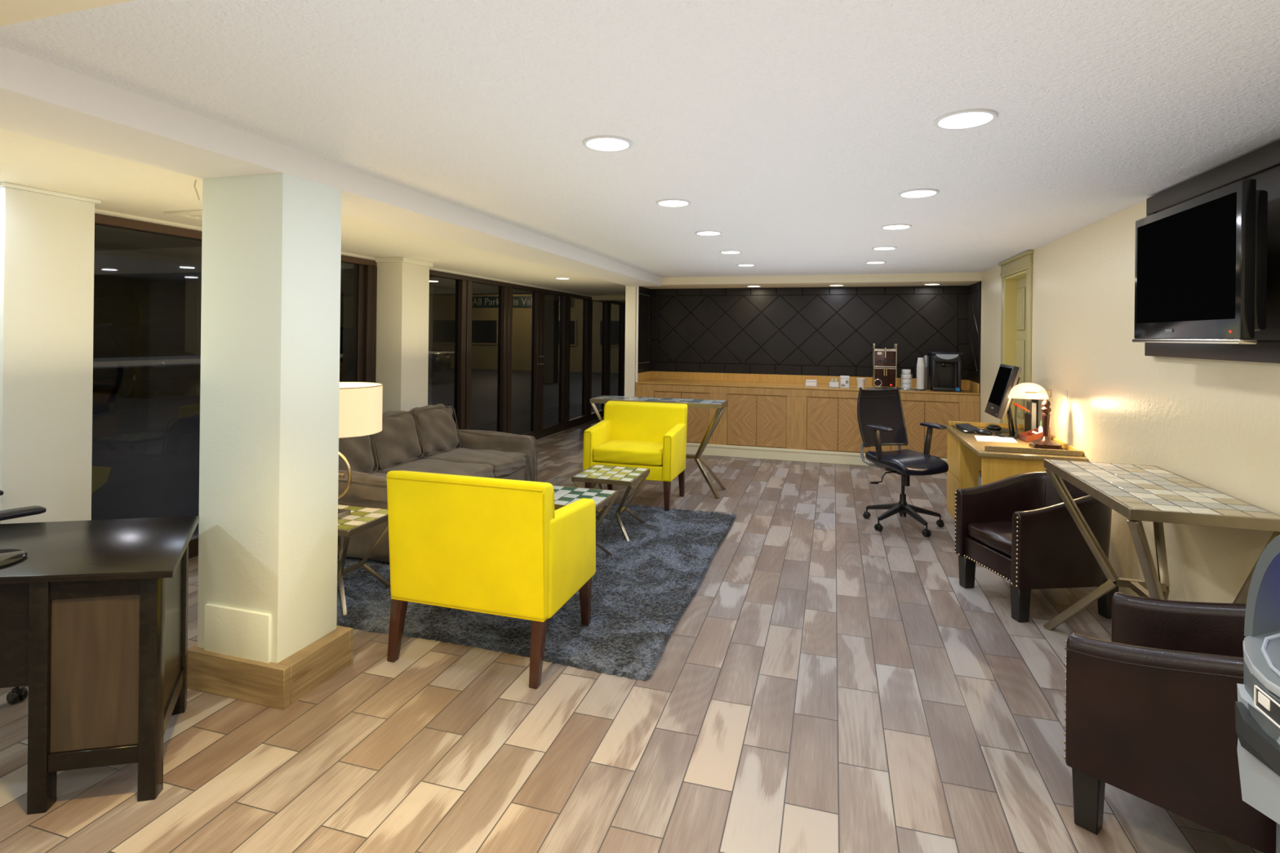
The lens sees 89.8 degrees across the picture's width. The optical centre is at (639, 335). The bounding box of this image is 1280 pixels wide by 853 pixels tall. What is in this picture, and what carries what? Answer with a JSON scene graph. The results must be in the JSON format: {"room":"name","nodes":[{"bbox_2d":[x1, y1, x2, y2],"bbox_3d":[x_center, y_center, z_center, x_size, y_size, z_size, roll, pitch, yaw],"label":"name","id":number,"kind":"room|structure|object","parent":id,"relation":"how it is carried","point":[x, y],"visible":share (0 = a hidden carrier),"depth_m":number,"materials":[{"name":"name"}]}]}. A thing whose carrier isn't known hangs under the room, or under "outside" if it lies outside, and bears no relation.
{"room":"hotel lobby","nodes":[
{"label":"hotel lobby","id":0,"kind":"room"},
{"bbox_2d":[0,181,101,524],"bbox_3d":[-3.387,0.399,3.538,0.440,2.365,0.460,1,0,17],"label":"wall","id":1,"kind":"structure","parent":0,"point":[47,237],"depth_m":3.46,"materials":[{"name":"white paint"}]},
{"bbox_2d":[94,208,625,302],"bbox_3d":[-1.900,-0.762,9.037,0.125,0.050,11.800,1,0,17],"label":"trim","id":2,"kind":"structure","parent":1,"relation":"attached to","point":[96,211],"depth_m":4.61,"materials":[{"name":"white paint"}]},
{"bbox_2d":[184,274,201,395],"bbox_3d":[-11.322,-0.285,16.473,0.400,3.650,0.400,1,0,17],"label":"wall","id":3,"kind":"structure","parent":0,"point":[193,282],"depth_m":16.28,"materials":[{"name":"paint"}]},
{"bbox_2d":[93,246,532,297],"bbox_3d":[-19.126,-1.900,22.227,40.500,0.600,8.500,1,0,17],"label":"window","id":4,"kind":"structure","parent":3,"relation":"attached to","point":[175,260],"depth_m":16.08,"materials":[{"name":"glass"}]},
{"bbox_2d":[93,224,432,283],"bbox_3d":[-18.472,-2.243,24.381,40.500,0.100,48.000,1,0,17],"label":"ceiling","id":5,"kind":"structure","parent":0,"point":[106,238],"depth_m":14.76,"materials":[{"name":"paint"}]},
{"bbox_2d":[197,172,342,663],"bbox_3d":[-1.746,0.442,3.034,0.465,2.317,0.367,1,0,17],"label":"wall column","id":6,"kind":"structure","parent":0,"point":[271,243],"depth_m":2.89,"materials":[{"name":"white paint"}]},
{"bbox_2d":[186,625,353,710],"bbox_3d":[-1.734,1.514,3.027,0.565,0.172,0.415,1,0,17],"label":"baseboard","id":7,"kind":"structure","parent":6,"relation":"attached to","point":[280,685],"depth_m":2.85,"materials":[{"name":"brown wood"}]},
{"bbox_2d":[0,128,625,301],"bbox_3d":[-1.825,-0.846,6.089,2.030,0.159,17.600,1,0,17],"label":"ceiling","id":8,"kind":"structure","parent":0,"point":[123,186],"depth_m":3.74,"materials":[{"name":"white paint"}]},
{"bbox_2d":[163,209,202,221],"bbox_3d":[-2.628,-0.769,4.242,0.600,0.012,0.600,1,0,17],"label":"ceiling vent","id":9,"kind":"object","parent":8,"relation":"in","point":[193,214],"visible":0.23,"depth_m":4.05,"materials":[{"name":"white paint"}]},
{"bbox_2d":[193,179,199,200],"bbox_3d":[-2.024,-0.665,2.933,0.035,0.097,0.010,1,0,17],"label":"cable","id":10,"kind":"object","parent":8,"relation":"hanging from","point":[195,180],"visible":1,"depth_m":2.93,"materials":[{"name":"beige paint"}]},
{"bbox_2d":[91,368,618,534],"bbox_3d":[-18.495,1.477,24.375,40.540,0.100,48.000,1,0,17],"label":"ground","id":11,"kind":"structure","parent":0,"point":[150,441],"depth_m":11.04,"materials":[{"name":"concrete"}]},
{"bbox_2d":[91,466,111,493],"bbox_3d":[-6.076,1.568,6.441,1.108,0.003,2.739,1,0,-37],"label":"road line","id":12,"kind":"object","parent":11,"relation":"on","point":[100,475],"visible":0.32,"depth_m":7.15,"materials":[{"name":"yellow paint"}]},
{"bbox_2d":[93,323,200,398],"bbox_3d":[-13.305,0.587,16.859,4.752,1.800,1.960,1,0,23],"label":"parked car","id":13,"kind":"object","parent":11,"relation":"on","point":[132,354],"visible":0.56,"depth_m":15.75,"materials":[{"name":"black paint"}]},
{"bbox_2d":[339,327,450,380],"bbox_3d":[-8.807,0.639,21.038,4.752,1.800,1.960,1,0,-3],"label":"parked car","id":14,"kind":"object","parent":11,"relation":"on","point":[438,360],"visible":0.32,"depth_m":20.12,"materials":[{"name":"black paint"}]},
{"bbox_2d":[93,293,619,373],"bbox_3d":[-15.986,-0.314,32.660,40.520,3.700,0.300,1,0,17],"label":"wall","id":15,"kind":"structure","parent":0,"point":[142,310],"depth_m":30.02,"materials":[{"name":"paint"}]},
{"bbox_2d":[431,318,497,345],"bbox_3d":[-8.244,-0.200,30.141,3.520,1.210,0.050,1,0,17],"label":"window","id":16,"kind":"structure","parent":15,"relation":"in","point":[484,331],"depth_m":29.99,"materials":[{"name":"grey glass"}]},
{"bbox_2d":[471,296,498,307],"bbox_3d":[-7.165,-1.561,29.769,1.370,0.497,0.039,1,0,17],"label":"parking sign","id":17,"kind":"object","parent":15,"relation":"attached to","point":[493,301],"depth_m":29.76,"materials":[{"name":"teal"}]},
{"bbox_2d":[512,296,532,307],"bbox_3d":[-5.342,-1.532,29.219,0.950,0.485,0.039,1,0,17],"label":"parking sign","id":18,"kind":"object","parent":15,"relation":"attached to","point":[517,301],"depth_m":29.22,"materials":[{"name":"teal"}]},
{"bbox_2d":[530,319,576,346],"bbox_3d":[-3.888,-0.150,28.827,2.220,1.210,0.050,1,0,17],"label":"window","id":19,"kind":"structure","parent":15,"relation":"in","point":[573,322],"depth_m":28.55,"materials":[{"name":"grey glass"}]},
{"bbox_2d":[599,319,618,346],"bbox_3d":[-0.681,-0.113,27.860,2.320,1.210,0.050,1,0,17],"label":"window","id":20,"kind":"structure","parent":15,"relation":"in","point":[614,322],"depth_m":28.00,"materials":[{"name":"grey glass"}]},
{"bbox_2d":[374,257,433,413],"bbox_3d":[-2.468,0.409,6.577,0.445,2.365,0.490,1,0,17],"label":"column","id":21,"kind":"structure","parent":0,"point":[402,282],"depth_m":6.37,"materials":[{"name":"white paint"}]},
{"bbox_2d":[94,213,377,559],"bbox_3d":[-3.072,0.417,5.093,0.105,2.335,2.740,1,0,17],"label":"window","id":22,"kind":"structure","parent":21,"relation":"in","point":[100,220],"depth_m":4.54,"materials":[{"name":"brown metal"}]},
{"bbox_2d":[352,264,373,382],"bbox_3d":[-2.713,0.449,6.311,0.110,2.280,0.200,1,0,17],"label":"window","id":23,"kind":"structure","parent":21,"relation":"in","point":[362,317],"depth_m":6.27,"materials":[{"name":"glass"}]},
{"bbox_2d":[429,269,625,439],"bbox_3d":[-1.353,0.437,10.747,0.132,2.335,8.200,1,0,17],"label":"window","id":24,"kind":"structure","parent":21,"relation":"in","point":[464,284],"depth_m":9.89,"materials":[{"name":"brown metal"}]},
{"bbox_2d":[543,293,559,383],"bbox_3d":[-3.029,-0.190,21.805,0.400,3.650,0.400,1,0,17],"label":"wall","id":25,"kind":"structure","parent":0,"point":[550,328],"depth_m":21.62,"materials":[{"name":"paint"}]},
{"bbox_2d":[0,417,1263,852],"bbox_3d":[0.300,1.674,5.439,6.430,0.100,17.600,1,0,17],"label":"floor","id":26,"kind":"structure","parent":0,"point":[830,682],"depth_m":2.59,"materials":[{"name":"brown wood"}]},
{"bbox_2d":[0,489,46,704],"bbox_3d":[-2.997,0.998,2.861,0.681,1.174,0.710,1,0,18],"label":"office chair","id":27,"kind":"object","parent":26,"relation":"on","point":[18,693],"visible":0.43,"depth_m":2.78,"materials":[{"name":"black plastic"}]},
{"bbox_2d":[0,515,199,814],"bbox_3d":[-2.178,1.195,2.435,1.031,0.800,0.717,1,0,-12],"label":"writing desk","id":28,"kind":"object","parent":26,"relation":"on","point":[94,616],"visible":1,"depth_m":2.20,"materials":[{"name":"brown wood"}]},
{"bbox_2d":[0,549,27,568],"bbox_3d":[-2.295,0.694,2.234,0.240,0.200,0.240,1,0,17],"label":"monitor stand","id":29,"kind":"object","parent":28,"relation":"on","point":[7,557],"visible":1,"depth_m":2.27,"materials":[{"name":"black plastic"}]},
{"bbox_2d":[337,404,537,564],"bbox_3d":[-1.908,1.133,5.570,1.206,0.929,2.228,1,0,17],"label":"sofa","id":30,"kind":"object","parent":26,"relation":"on","point":[426,438],"visible":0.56,"depth_m":5.65,"materials":[{"name":"grey fabric"}]},
{"bbox_2d":[338,435,374,473],"bbox_3d":[-2.378,0.928,5.065,0.308,0.528,0.652,1,0,17],"label":"cushion","id":31,"kind":"object","parent":30,"relation":"on","point":[359,451],"depth_m":5.12,"materials":[{"name":"beige fabric"}]},
{"bbox_2d":[368,472,386,476],"bbox_3d":[-1.981,1.208,4.944,0.929,0.192,0.631,1,0,17],"label":"seat cushion","id":32,"kind":"object","parent":30,"relation":"on","point":[380,474],"depth_m":5.20,"materials":[{"name":"beige fabric"}]},
{"bbox_2d":[368,410,421,471],"bbox_3d":[-2.199,0.927,5.652,0.304,0.509,0.659,1,0,17],"label":"cushion","id":33,"kind":"object","parent":30,"relation":"on","point":[398,445],"depth_m":5.59,"materials":[{"name":"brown fabric"}]},
{"bbox_2d":[408,404,458,457],"bbox_3d":[-2.019,0.933,6.244,0.304,0.509,0.664,1,0,17],"label":"cushion","id":34,"kind":"object","parent":30,"relation":"on","point":[437,433],"depth_m":6.13,"materials":[{"name":"beige fabric"}]},
{"bbox_2d":[374,458,494,478],"bbox_3d":[-1.802,1.208,5.535,0.927,0.187,0.634,1,0,17],"label":"seat cushion","id":35,"kind":"object","parent":30,"relation":"on","point":[464,468],"depth_m":5.52,"materials":[{"name":"grey fabric"}]},
{"bbox_2d":[416,448,526,478],"bbox_3d":[-1.623,1.210,6.123,0.930,0.193,0.638,1,0,17],"label":"seat cushion","id":36,"kind":"object","parent":30,"relation":"on","point":[506,463],"depth_m":6.03,"materials":[{"name":"beige fabric"}]},
{"bbox_2d":[336,502,737,681],"bbox_3d":[-0.798,1.592,4.782,2.657,0.035,2.927,1,0,17],"label":"area rug","id":37,"kind":"object","parent":26,"relation":"on","point":[640,592],"visible":0.48,"depth_m":3.78,"materials":[{"name":"grey carpet"}]},
{"bbox_2d":[337,503,390,616],"bbox_3d":[-1.818,1.352,3.902,0.495,0.510,0.454,1,0,17],"label":"side table","id":38,"kind":"object","parent":37,"relation":"on","point":[361,518],"visible":0.48,"depth_m":3.87,"materials":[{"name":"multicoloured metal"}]},
{"bbox_2d":[337,382,382,519],"bbox_3d":[-1.836,0.697,3.894,0.510,0.799,0.510,1,0,17],"label":"table lamp","id":39,"kind":"object","parent":38,"relation":"on","point":[360,409],"visible":0.39,"depth_m":3.77,"materials":[{"name":"beige fabric"}]},
{"bbox_2d":[386,470,595,688],"bbox_3d":[-0.754,1.144,3.377,0.872,0.936,0.693,1,0,17],"label":"armchair","id":40,"kind":"object","parent":37,"relation":"on","point":[487,545],"visible":1,"depth_m":3.07,"materials":[{"name":"yellow fabric"}]},
{"bbox_2d":[552,484,618,555],"bbox_3d":[-0.486,1.374,4.518,0.530,0.496,0.502,1,0,17],"label":"coffee table","id":41,"kind":"object","parent":37,"relation":"on","point":[563,495],"visible":0.38,"depth_m":4.58,"materials":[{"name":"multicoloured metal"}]},
{"bbox_2d":[571,464,649,541],"bbox_3d":[-0.234,1.378,5.309,0.505,0.494,0.522,1,0,17],"label":"coffee table","id":42,"kind":"object","parent":37,"relation":"on","point":[596,473],"visible":0.93,"depth_m":5.22,"materials":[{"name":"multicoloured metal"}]},
{"bbox_2d":[582,400,687,511],"bbox_3d":[-0.031,1.153,6.295,0.872,0.936,0.693,1,0,17],"label":"armchair","id":43,"kind":"object","parent":37,"relation":"on","point":[652,436],"visible":0.95,"depth_m":6.27,"materials":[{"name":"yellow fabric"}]},
{"bbox_2d":[593,440,662,466],"bbox_3d":[-0.048,1.132,6.237,0.702,0.174,0.550,1,0,17],"label":"seat cushion","id":44,"kind":"object","parent":43,"relation":"on","point":[606,452],"depth_m":6.02,"materials":[{"name":"yellow fabric"}]},
{"bbox_2d":[589,395,728,498],"bbox_3d":[0.195,1.154,6.810,1.405,0.955,0.427,1,0,17],"label":"console table","id":45,"kind":"object","parent":26,"relation":"on","point":[721,406],"visible":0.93,"depth_m":6.70,"materials":[{"name":"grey metal"}]},
{"bbox_2d":[635,371,979,466],"bbox_3d":[2.129,1.102,8.767,4.376,1.085,0.767,1,0,17],"label":"cabinet","id":46,"kind":"object","parent":26,"relation":"on","point":[776,417],"depth_m":8.46,"materials":[{"name":"brown wood"}]},
{"bbox_2d":[635,378,979,395],"bbox_3d":[2.136,0.688,8.775,4.376,0.023,0.740,1,0,17],"label":"countertop","id":47,"kind":"structure","parent":46,"relation":"on","point":[654,381],"depth_m":8.71,"materials":[{"name":"brown wood"}]},
{"bbox_2d":[804,379,817,386],"bbox_3d":[2.281,0.633,8.554,0.164,0.086,0.108,1,0,17],"label":"napkin holder","id":48,"kind":"object","parent":46,"relation":"on","point":[808,383],"visible":1,"depth_m":8.52,"materials":[{"name":"silver metal"}]},
{"bbox_2d":[828,377,839,387],"bbox_3d":[2.556,0.619,8.460,0.130,0.124,0.100,1,0,17],"label":"caddy","id":49,"kind":"object","parent":46,"relation":"on","point":[832,384],"visible":1,"depth_m":8.42,"materials":[{"name":"white plastic"}]},
{"bbox_2d":[840,375,849,387],"bbox_3d":[2.685,0.605,8.421,0.116,0.155,0.106,1,0,17],"label":"box","id":50,"kind":"object","parent":46,"relation":"on","point":[844,380],"visible":1,"depth_m":8.38,"materials":[{"name":"white plastic"}]},
{"bbox_2d":[856,377,865,388],"bbox_3d":[2.882,0.621,8.383,0.118,0.128,0.118,1,0,17],"label":"cup","id":51,"kind":"object","parent":46,"relation":"on","point":[860,382],"visible":0.97,"depth_m":8.34,"materials":[{"name":"white paper"}]},
{"bbox_2d":[866,386,920,391],"bbox_3d":[3.249,0.686,8.251,0.630,0.006,0.280,1,0,17],"label":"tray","id":52,"kind":"object","parent":46,"relation":"on","point":[868,388],"visible":0.66,"depth_m":8.20,"materials":[{"name":"grey paint"}]},
{"bbox_2d":[872,343,897,389],"bbox_3d":[3.164,0.390,8.303,0.282,0.585,0.289,1,0,17],"label":"dispenser","id":53,"kind":"object","parent":52,"relation":"on","point":[884,364],"visible":0.98,"depth_m":8.23,"materials":[{"name":"brown metal"}]},
{"bbox_2d":[877,347,893,363],"bbox_3d":[3.135,0.252,8.210,0.185,0.200,0.052,1,0,17],"label":"tap","id":54,"kind":"object","parent":53,"relation":"on","point":[884,356],"depth_m":8.22,"materials":[{"name":"metal"}]},
{"bbox_2d":[898,373,913,389],"bbox_3d":[3.415,0.585,8.243,0.180,0.200,0.180,1,0,17],"label":"rack","id":55,"kind":"object","parent":52,"relation":"on","point":[910,373],"visible":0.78,"depth_m":8.20,"materials":[{"name":"silver metal"}]},
{"bbox_2d":[901,383,911,388],"bbox_3d":[3.414,0.648,8.243,0.120,0.058,0.120,1,0,17],"label":"bowl","id":56,"kind":"object","parent":55,"relation":"in","point":[904,385],"visible":0.99,"depth_m":8.20,"materials":[{"name":"white ceramic"}]},
{"bbox_2d":[923,354,928,390],"bbox_3d":[3.685,0.464,8.267,0.068,0.460,0.068,1,0,17],"label":"dispenser","id":57,"kind":"object","parent":46,"relation":"on","point":[926,357],"visible":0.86,"depth_m":8.24,"materials":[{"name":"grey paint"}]},
{"bbox_2d":[927,351,963,391],"bbox_3d":[3.873,0.452,8.162,0.360,0.490,0.372,1,0,17],"label":"coffee brewer","id":58,"kind":"object","parent":46,"relation":"on","point":[944,367],"visible":0.98,"depth_m":8.05,"materials":[{"name":"black plastic"}]},
{"bbox_2d":[857,386,948,537],"bbox_3d":[2.268,1.059,5.590,0.681,1.174,0.710,1,0,-32],"label":"office chair","id":59,"kind":"object","parent":26,"relation":"on","point":[880,415],"visible":1,"depth_m":5.64,"materials":[{"name":"black leather"}]},
{"bbox_2d":[944,421,1088,519],"bbox_3d":[3.011,1.236,5.307,0.683,0.838,1.550,1,0,17],"label":"computer desk","id":60,"kind":"object","parent":26,"relation":"on","point":[966,455],"visible":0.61,"depth_m":4.96,"materials":[{"name":"laminate"}]},
{"bbox_2d":[951,423,979,434],"bbox_3d":[2.960,0.837,5.810,0.150,0.035,0.460,1,0,13],"label":"keyboard","id":61,"kind":"object","parent":60,"relation":"on","point":[965,428],"visible":1,"depth_m":5.75,"materials":[{"name":"black plastic"}]},
{"bbox_2d":[977,429,993,435],"bbox_3d":[2.979,0.836,5.543,0.074,0.056,0.120,1,0,-43],"label":"computer mouse","id":62,"kind":"object","parent":60,"relation":"on","point":[984,432],"visible":0.98,"depth_m":5.52,"materials":[{"name":"black plastic"}]},
{"bbox_2d":[973,435,1017,442],"bbox_3d":[2.926,0.851,5.294,0.327,0.006,0.318,1,0,17],"label":"paper sheet","id":63,"kind":"object","parent":60,"relation":"on","point":[983,438],"visible":1,"depth_m":5.25,"materials":[{"name":"white paper"}]},
{"bbox_2d":[984,427,1015,433],"bbox_3d":[3.250,0.855,5.785,0.220,0.004,0.240,1,0,17],"label":"mouse pad","id":64,"kind":"object","parent":60,"relation":"on","point":[1002,430],"visible":0.42,"depth_m":5.77,"materials":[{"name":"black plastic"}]},
{"bbox_2d":[986,424,1001,430],"bbox_3d":[3.208,0.835,5.819,0.120,0.056,0.074,1,0,27],"label":"computer mouse","id":65,"kind":"object","parent":64,"relation":"on","point":[991,427],"visible":0.95,"depth_m":5.79,"materials":[{"name":"black plastic"}]},
{"bbox_2d":[984,364,1022,437],"bbox_3d":[3.124,0.552,5.458,0.259,0.608,0.451,1,0,17],"label":"computer monitor","id":66,"kind":"object","parent":60,"relation":"on","point":[998,405],"visible":0.85,"depth_m":5.38,"materials":[{"name":"black plastic"}]},
{"bbox_2d":[1013,405,1018,439],"bbox_3d":[3.138,0.717,5.339,0.080,0.279,0.080,1,0,17],"label":"stand","id":67,"kind":"object","parent":60,"relation":"on","point":[1015,406],"visible":0.77,"depth_m":5.34,"materials":[{"name":"black plastic"}]},
{"bbox_2d":[1024,399,1039,431],"bbox_3d":[3.297,0.648,5.396,0.070,0.420,0.180,1,0,17],"label":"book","id":68,"kind":"object","parent":60,"relation":"on","point":[1031,418],"visible":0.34,"depth_m":5.33,"materials":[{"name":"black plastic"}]},
{"bbox_2d":[1017,424,1049,443],"bbox_3d":[3.189,0.792,5.198,0.170,0.130,0.180,1,0,13],"label":"desk organizer","id":69,"kind":"object","parent":60,"relation":"on","point":[1027,436],"visible":0.69,"depth_m":5.16,"materials":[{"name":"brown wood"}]},
{"bbox_2d":[1008,382,1062,449],"bbox_3d":[3.003,0.607,4.894,0.350,0.495,0.190,1,0,17],"label":"lamp","id":70,"kind":"object","parent":60,"relation":"on","point":[1024,390],"visible":0.99,"depth_m":4.85,"materials":[{"name":"white glass"}]},
{"bbox_2d":[954,471,1119,622],"bbox_3d":[2.474,1.271,3.996,0.728,0.756,0.651,1,0,-7],"label":"leather chair","id":71,"kind":"object","parent":26,"relation":"on","point":[1019,528],"visible":0.9,"depth_m":3.73,"materials":[{"name":"brown leather"}]},
{"bbox_2d":[967,520,1012,556],"bbox_3d":[2.434,1.263,3.991,0.590,0.134,0.484,1,0,-7],"label":"seat cushion","id":72,"kind":"object","parent":71,"relation":"on","point":[992,538],"depth_m":3.99,"materials":[{"name":"brown leather"}]},
{"bbox_2d":[1043,459,1279,631],"bbox_3d":[2.384,1.181,3.040,0.541,0.957,1.106,1,0,17],"label":"console table","id":73,"kind":"object","parent":26,"relation":"on","point":[1158,495],"visible":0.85,"depth_m":2.92,"materials":[{"name":"beige tile"}]},
{"bbox_2d":[1063,591,1276,852],"bbox_3d":[1.889,1.264,2.080,0.651,0.756,0.728,1,0,-41],"label":"leather chair","id":74,"kind":"object","parent":26,"relation":"on","point":[1149,711],"visible":0.95,"depth_m":2.00,"materials":[{"name":"brown leather"}]},
{"bbox_2d":[1235,534,1279,852],"bbox_3d":[1.640,1.031,1.352,0.558,1.215,0.469,1,0,17],"label":"machine","id":75,"kind":"object","parent":26,"relation":"on","point":[1257,706],"visible":1,"depth_m":1.49,"materials":[{"name":"grey plastic"}]},
{"bbox_2d":[1236,683,1279,824],"bbox_3d":[1.462,0.962,1.476,0.132,0.230,0.336,1,0,17],"label":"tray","id":76,"kind":"object","parent":75,"relation":"on","point":[1258,733],"depth_m":1.44,"materials":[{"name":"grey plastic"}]},
{"bbox_2d":[1244,630,1279,687],"bbox_3d":[1.653,0.653,1.348,0.540,0.226,0.466,1,0,17],"label":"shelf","id":77,"kind":"object","parent":75,"relation":"attached to","point":[1261,647],"depth_m":1.51,"materials":[{"name":"grey plastic"}]},
{"bbox_2d":[624,285,650,396],"bbox_3d":[0.628,0.442,11.638,0.150,2.370,5.350,1,0,17],"label":"wall","id":78,"kind":"structure","parent":0,"point":[630,291],"depth_m":9.08,"materials":[{"name":"white paint"}]},
{"bbox_2d":[0,45,661,286],"bbox_3d":[-1.668,-0.784,3.253,0.470,0.139,12.060,1,0,17],"label":"ceiling beam","id":79,"kind":"structure","parent":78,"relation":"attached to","point":[40,99],"depth_m":2.58,"materials":[{"name":"white paint"}]},
{"bbox_2d":[591,295,625,301],"bbox_3d":[-0.136,-0.709,12.003,1.550,0.095,0.300,1,0,17],"label":"trim","id":80,"kind":"structure","parent":78,"relation":"attached to","point":[597,298],"depth_m":12.00,"materials":[{"name":"beige paint"}]},
{"bbox_2d":[635,286,639,382],"bbox_3d":[-0.040,-0.015,9.058,0.030,1.390,0.010,1,0,17],"label":"trim","id":81,"kind":"structure","parent":78,"relation":"attached to","point":[637,287],"depth_m":9.05,"materials":[{"name":"white paint"}]},
{"bbox_2d":[0,0,1279,277],"bbox_3d":[0.539,-0.848,2.535,4.350,0.080,12.160,1,0,17],"label":"ceiling","id":82,"kind":"structure","parent":0,"point":[793,131],"depth_m":2.23,"materials":[{"name":"white paint"}]},
{"bbox_2d":[582,135,632,151],"bbox_3d":[-0.137,-0.821,2.718,0.210,0.029,0.210,1,0,17],"label":"recessed light","id":83,"kind":"object","parent":82,"relation":"in","point":[597,143],"visible":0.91,"depth_m":2.71,"materials":[{"name":"white metal"}]},
{"bbox_2d":[656,198,690,207],"bbox_3d":[0.203,-0.817,3.911,0.210,0.029,0.210,1,0,17],"label":"recessed light","id":84,"kind":"object","parent":82,"relation":"in","point":[673,202],"visible":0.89,"depth_m":3.90,"materials":[{"name":"white glass"}]},
{"bbox_2d":[695,230,722,235],"bbox_3d":[0.537,-0.813,5.032,0.210,0.029,0.210,1,0,17],"label":"recessed light","id":85,"kind":"object","parent":82,"relation":"in","point":[704,233],"visible":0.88,"depth_m":5.02,"materials":[{"name":"white"}]},
{"bbox_2d":[719,250,741,253],"bbox_3d":[0.868,-0.810,6.154,0.210,0.029,0.210,1,0,17],"label":"recessed light","id":86,"kind":"object","parent":82,"relation":"in","point":[722,251],"visible":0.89,"depth_m":6.14,"materials":[{"name":"white"}]},
{"bbox_2d":[736,263,755,266],"bbox_3d":[1.197,-0.806,7.246,0.210,0.029,0.210,1,0,17],"label":"recessed light","id":87,"kind":"object","parent":82,"relation":"in","point":[740,264],"visible":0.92,"depth_m":7.21,"materials":[{"name":"white"}]},
{"bbox_2d":[865,261,885,263],"bbox_3d":[2.513,-0.791,6.849,0.210,0.029,0.210,1,0,17],"label":"recessed light","id":88,"kind":"object","parent":82,"relation":"in","point":[867,262],"visible":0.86,"depth_m":6.83,"materials":[{"name":"white"}]},
{"bbox_2d":[871,246,897,250],"bbox_3d":[2.194,-0.794,5.765,0.210,0.029,0.210,1,0,17],"label":"recessed light","id":89,"kind":"object","parent":82,"relation":"in","point":[877,248],"visible":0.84,"depth_m":5.77,"materials":[{"name":"white"}]},
{"bbox_2d":[880,223,911,230],"bbox_3d":[1.857,-0.798,4.655,0.210,0.029,0.210,1,0,17],"label":"recessed light","id":90,"kind":"object","parent":82,"relation":"in","point":[895,226],"visible":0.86,"depth_m":4.64,"materials":[{"name":"white"}]},
{"bbox_2d":[897,188,939,198],"bbox_3d":[1.551,-0.802,3.577,0.210,0.029,0.210,1,0,17],"label":"recessed light","id":91,"kind":"object","parent":82,"relation":"in","point":[917,193],"visible":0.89,"depth_m":3.57,"materials":[{"name":"white glass"}]},
{"bbox_2d":[933,108,997,129],"bbox_3d":[1.199,-0.806,2.367,0.210,0.029,0.210,1,0,17],"label":"recessed light","id":92,"kind":"object","parent":82,"relation":"in","point":[971,117],"visible":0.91,"depth_m":2.36,"materials":[{"name":"white"}]},
{"bbox_2d":[635,286,650,377],"bbox_3d":[0.050,-0.047,9.422,0.012,1.329,0.704,1,0,17],"label":"tiled wall","id":93,"kind":"structure","parent":0,"point":[644,301],"depth_m":9.44,"materials":[{"name":"black tile"}]},
{"bbox_2d":[649,285,968,379],"bbox_3d":[2.254,-0.022,9.132,4.374,1.329,0.012,1,0,17],"label":"tiled wall","id":94,"kind":"structure","parent":0,"point":[938,312],"depth_m":9.10,"materials":[{"name":"black tile"}]},
{"bbox_2d":[637,371,979,393],"bbox_3d":[2.142,0.618,8.792,4.376,0.117,0.715,1,0,17],"label":"backsplash","id":95,"kind":"structure","parent":94,"relation":"attached to","point":[793,379],"depth_m":9.25,"materials":[{"name":"brown wood"}]},
{"bbox_2d":[643,272,981,288],"bbox_3d":[2.093,-0.769,8.814,4.560,0.161,0.760,1,0,17],"label":"ceiling beam","id":96,"kind":"structure","parent":94,"relation":"attached to","point":[953,278],"depth_m":8.45,"materials":[{"name":"beige paint"}]},
{"bbox_2d":[967,280,981,383],"bbox_3d":[4.241,0.001,8.158,0.012,1.329,0.704,1,0,17],"label":"tiled wall","id":97,"kind":"structure","parent":0,"point":[975,298],"depth_m":8.11,"materials":[{"name":"black tile"}]},
{"bbox_2d":[968,200,1279,603],"bbox_3d":[2.585,0.433,2.457,0.120,2.434,13.000,1,0,17],"label":"wall","id":98,"kind":"structure","parent":0,"point":[1213,424],"depth_m":3.82,"materials":[{"name":"beige paint"}]},
{"bbox_2d":[0,0,133,26],"bbox_3d":[-0.037,-0.811,0.885,4.020,0.046,0.568,1,0,17],"label":"trim","id":99,"kind":"structure","parent":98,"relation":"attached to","point":[11,11],"depth_m":1.57,"materials":[{"name":"beige paint"}]},
{"bbox_2d":[998,249,1033,424],"bbox_3d":[3.709,0.447,6.269,0.170,2.431,1.070,1,0,17],"label":"door","id":100,"kind":"structure","parent":98,"relation":"in","point":[1016,286],"depth_m":6.42,"materials":[{"name":"beige paint"}]},
{"bbox_2d":[1063,390,1067,404],"bbox_3d":[3.262,0.472,4.921,0.005,0.110,0.070,1,0,17],"label":"wall switch","id":101,"kind":"object","parent":98,"relation":"attached to","point":[1065,392],"visible":1,"depth_m":4.91,"materials":[{"name":"beige paint"}]},
{"bbox_2d":[1144,139,1279,363],"bbox_3d":[2.514,-0.331,2.481,0.044,0.880,2.310,1,0,17],"label":"board","id":102,"kind":"object","parent":98,"relation":"attached to","point":[1262,164],"visible":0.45,"depth_m":2.69,"materials":[{"name":"black wood"}]},
{"bbox_2d":[1132,178,1267,344],"bbox_3d":[2.478,-0.274,2.789,0.236,0.615,0.898,1,0,17],"label":"television","id":103,"kind":"object","parent":102,"relation":"attached to","point":[1201,261],"visible":1,"depth_m":2.62,"materials":[{"name":"black plastic"}]},
{"bbox_3d":[3.564,0.368,8.157,0.094,0.105,0.094,1,0,-16],"label":"paper cup","id":104,"kind":"object","parent":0,"visible":0},
{"bbox_2d":[916,357,924,365],"bbox_3d":[3.564,0.331,8.157,0.094,0.105,0.094,1,0,-8],"label":"paper cup","id":105,"kind":"object","parent":104,"relation":"on","point":[920,360],"visible":1,"depth_m":8.12,"materials":[{"name":"white paper"}]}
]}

